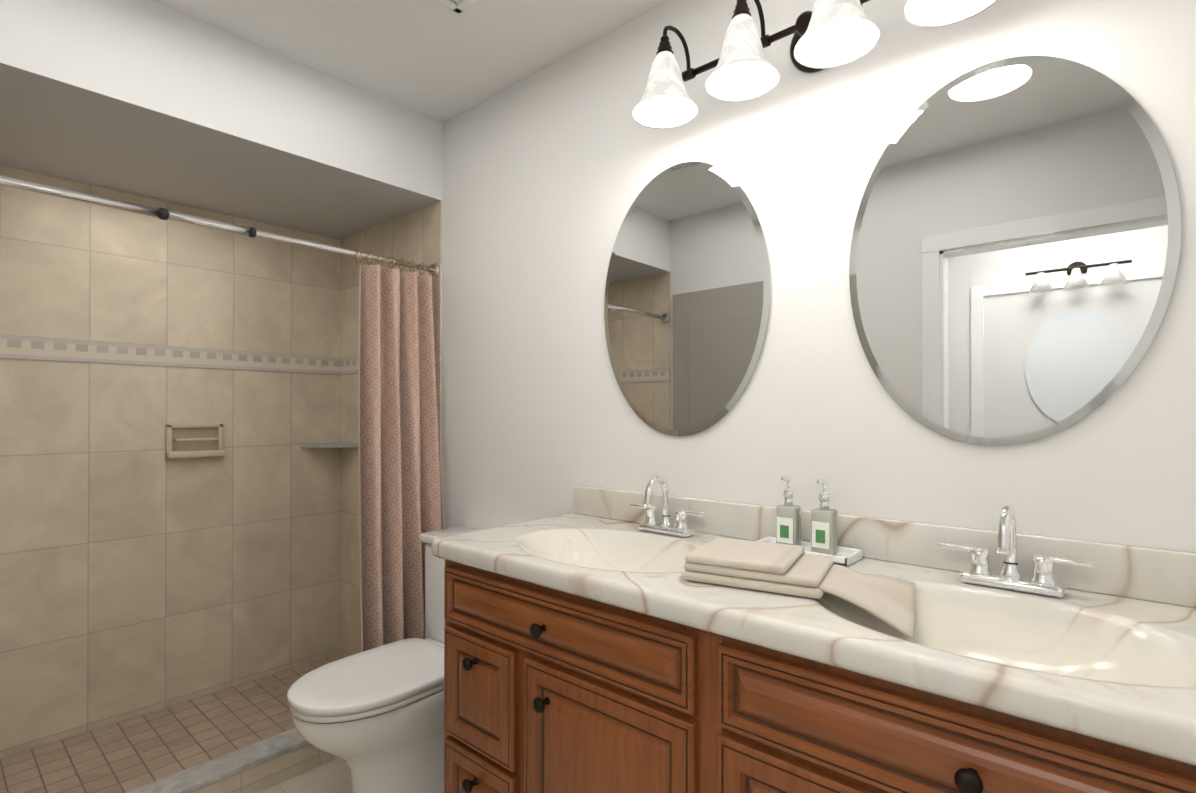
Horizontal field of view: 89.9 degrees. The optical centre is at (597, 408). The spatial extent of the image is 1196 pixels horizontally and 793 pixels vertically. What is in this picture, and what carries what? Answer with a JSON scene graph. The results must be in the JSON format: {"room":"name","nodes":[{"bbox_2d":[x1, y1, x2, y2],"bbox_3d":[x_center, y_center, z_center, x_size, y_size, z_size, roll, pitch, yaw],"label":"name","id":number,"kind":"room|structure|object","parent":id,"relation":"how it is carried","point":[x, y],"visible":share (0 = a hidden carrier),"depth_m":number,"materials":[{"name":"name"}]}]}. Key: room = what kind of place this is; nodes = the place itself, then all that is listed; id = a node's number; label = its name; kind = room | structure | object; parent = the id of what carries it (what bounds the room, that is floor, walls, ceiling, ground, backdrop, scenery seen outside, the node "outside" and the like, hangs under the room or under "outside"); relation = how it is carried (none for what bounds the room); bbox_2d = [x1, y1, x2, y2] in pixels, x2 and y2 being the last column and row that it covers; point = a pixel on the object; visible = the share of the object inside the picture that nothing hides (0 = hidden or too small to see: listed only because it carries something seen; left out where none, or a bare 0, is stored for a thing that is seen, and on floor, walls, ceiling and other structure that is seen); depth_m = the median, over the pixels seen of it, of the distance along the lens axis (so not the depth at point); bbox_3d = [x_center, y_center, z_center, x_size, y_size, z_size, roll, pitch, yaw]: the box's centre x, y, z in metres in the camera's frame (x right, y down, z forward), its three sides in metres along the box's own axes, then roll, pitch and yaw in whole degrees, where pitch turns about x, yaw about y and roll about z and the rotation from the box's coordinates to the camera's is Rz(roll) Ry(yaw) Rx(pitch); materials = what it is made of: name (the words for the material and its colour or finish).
{"room":"bathroom","nodes":[
{"label":"bathroom","id":0,"kind":"room"},
{"bbox_2d":[0,165,340,758],"bbox_3d":[-1.965,0.037,2.535,0.100,2.520,1.950,0,-1,41],"label":"wall","id":1,"kind":"structure","parent":0,"point":[140,574],"depth_m":2.54,"materials":[{"name":"tile"}]},
{"bbox_2d":[165,423,224,458],"bbox_3d":[-1.770,0.142,2.641,0.052,0.150,0.215,0,-1,41],"label":"soap dish","id":2,"kind":"object","parent":1,"relation":"attached to","point":[197,440],"visible":1,"depth_m":2.64,"materials":[{"name":"beige ceramic"}]},
{"bbox_2d":[0,335,440,374],"bbox_3d":[-1.586,-0.228,2.206,0.906,0.085,1.750,0,-1,41],"label":"tile border","id":3,"kind":"object","parent":1,"relation":"attached to","point":[25,347],"depth_m":2.56,"materials":[{"name":"white tile"}]},
{"bbox_2d":[300,442,358,447],"bbox_3d":[-1.346,0.187,3.009,0.205,0.017,0.205,0,-1,41],"label":"corner shelf","id":4,"kind":"object","parent":1,"relation":"attached to","point":[328,445],"visible":0.95,"depth_m":2.99,"materials":[{"name":"stone"}]},
{"bbox_2d":[340,200,441,656],"bbox_3d":[-0.981,0.203,2.899,0.904,2.194,0.106,0,-1,41],"label":"wall tile","id":5,"kind":"structure","parent":1,"relation":"attached to","point":[416,236],"depth_m":3.05,"materials":[{"name":"beige tile"}]},
{"bbox_2d":[0,174,439,276],"bbox_3d":[-1.267,-0.599,1.931,0.054,0.054,1.737,0,-1,41],"label":"curtain rod","id":6,"kind":"object","parent":5,"relation":"attached to","point":[68,194],"visible":0.98,"depth_m":1.87,"materials":[{"name":"silver metal"}]},
{"bbox_2d":[355,249,442,651],"bbox_3d":[-0.772,0.264,2.375,0.200,1.764,0.404,0,-1,41],"label":"curtain","id":7,"kind":"object","parent":6,"relation":"hanging from","point":[400,502],"visible":0.75,"depth_m":2.37,"materials":[{"name":"fabric"}]},
{"bbox_2d":[0,0,441,239],"bbox_3d":[-1.586,-1.060,2.212,0.906,0.330,1.750,0,-1,41],"label":"soffit","id":8,"kind":"structure","parent":0,"point":[151,99],"depth_m":2.05,"materials":[{"name":"white paint"}]},
{"bbox_2d":[259,758,350,792],"bbox_3d":[-0.855,1.333,0.529,4.400,0.100,3.500,0,-1,41],"label":"floor","id":9,"kind":"structure","parent":0,"point":[332,776],"depth_m":2.08,"materials":[{"name":"tile"}]},
{"bbox_2d":[0,654,344,792],"bbox_3d":[-1.626,1.289,2.231,0.800,0.012,1.750,0,-1,41],"label":"shower floor","id":10,"kind":"structure","parent":9,"relation":"on","point":[127,755],"depth_m":2.29,"materials":[{"name":"tile"}]},
{"bbox_2d":[126,728,338,792],"bbox_3d":[-1.285,1.235,1.933,0.118,0.116,1.750,0,-1,41],"label":"curb","id":11,"kind":"object","parent":9,"relation":"on","point":[263,765],"visible":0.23,"depth_m":2.02,"materials":[{"name":"tile"}]},
{"bbox_2d":[287,526,481,792],"bbox_3d":[-0.634,0.880,2.017,0.432,0.827,0.763,0,-1,41],"label":"toilet","id":12,"kind":"object","parent":9,"relation":"on","point":[373,718],"visible":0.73,"depth_m":1.86,"materials":[{"name":"white ceramic"}]},
{"bbox_2d":[432,475,1195,792],"bbox_3d":[0.360,0.735,1.271,1.704,1.106,0.585,0,-1,41],"label":"bathroom vanity","id":13,"kind":"object","parent":9,"relation":"on","point":[595,642],"visible":1,"depth_m":1.11,"materials":[{"name":"brown wood"}]},
{"bbox_2d":[682,537,914,639],"bbox_3d":[0.401,0.348,1.205,0.415,0.104,0.215,0,0,29],"label":"towel","id":14,"kind":"object","parent":13,"relation":"on","point":[795,570],"visible":1,"depth_m":1.17,"materials":[{"name":"beige fabric"}]},
{"bbox_2d":[757,476,862,566],"bbox_3d":[0.496,0.258,1.438,0.235,0.186,0.105,0,-1,41],"label":"soap tray","id":15,"kind":"object","parent":13,"relation":"on","point":[824,529],"visible":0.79,"depth_m":1.40,"materials":[{"name":"white"}]},
{"bbox_2d":[152,0,668,123],"bbox_3d":[-0.855,-1.287,0.547,4.400,0.100,3.500,0,-1,41],"label":"ceiling","id":16,"kind":"structure","parent":0,"point":[436,61],"depth_m":1.98,"materials":[{"name":"white paint"}]},
{"bbox_2d":[436,0,476,13],"bbox_3d":[-0.415,-1.222,1.636,0.300,0.012,0.300,0,-1,41],"label":"ceiling vent","id":17,"kind":"object","parent":16,"relation":"in","point":[458,6],"visible":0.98,"depth_m":1.80,"materials":[{"name":"white metal"}]},
{"bbox_2d":[441,0,1195,552],"bbox_3d":[0.344,0.032,1.748,2.626,2.520,0.100,0,-1,41],"label":"wall","id":18,"kind":"structure","parent":0,"point":[551,172],"depth_m":1.57,"materials":[{"name":"white paint"}]},
{"bbox_2d":[604,161,770,435],"bbox_3d":[0.238,-0.320,1.769,0.575,0.805,0.007,0,-1,41],"label":"mirror","id":19,"kind":"object","parent":18,"relation":"attached to","point":[687,298],"visible":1,"depth_m":1.75,"materials":[{"name":"clear glass"}]},
{"bbox_2d":[632,0,997,128],"bbox_3d":[0.461,-0.895,1.391,0.832,0.247,0.288,0,-1,41],"label":"sconce","id":20,"kind":"object","parent":18,"relation":"attached to","point":[831,33],"visible":1,"depth_m":1.39,"materials":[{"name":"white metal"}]},
{"bbox_2d":[849,56,1180,445],"bbox_3d":[0.824,-0.324,1.258,0.575,0.805,0.007,0,-1,41],"label":"mirror","id":21,"kind":"object","parent":18,"relation":"attached to","point":[1015,250],"visible":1,"depth_m":1.23,"materials":[{"name":"clear glass"}]}
]}

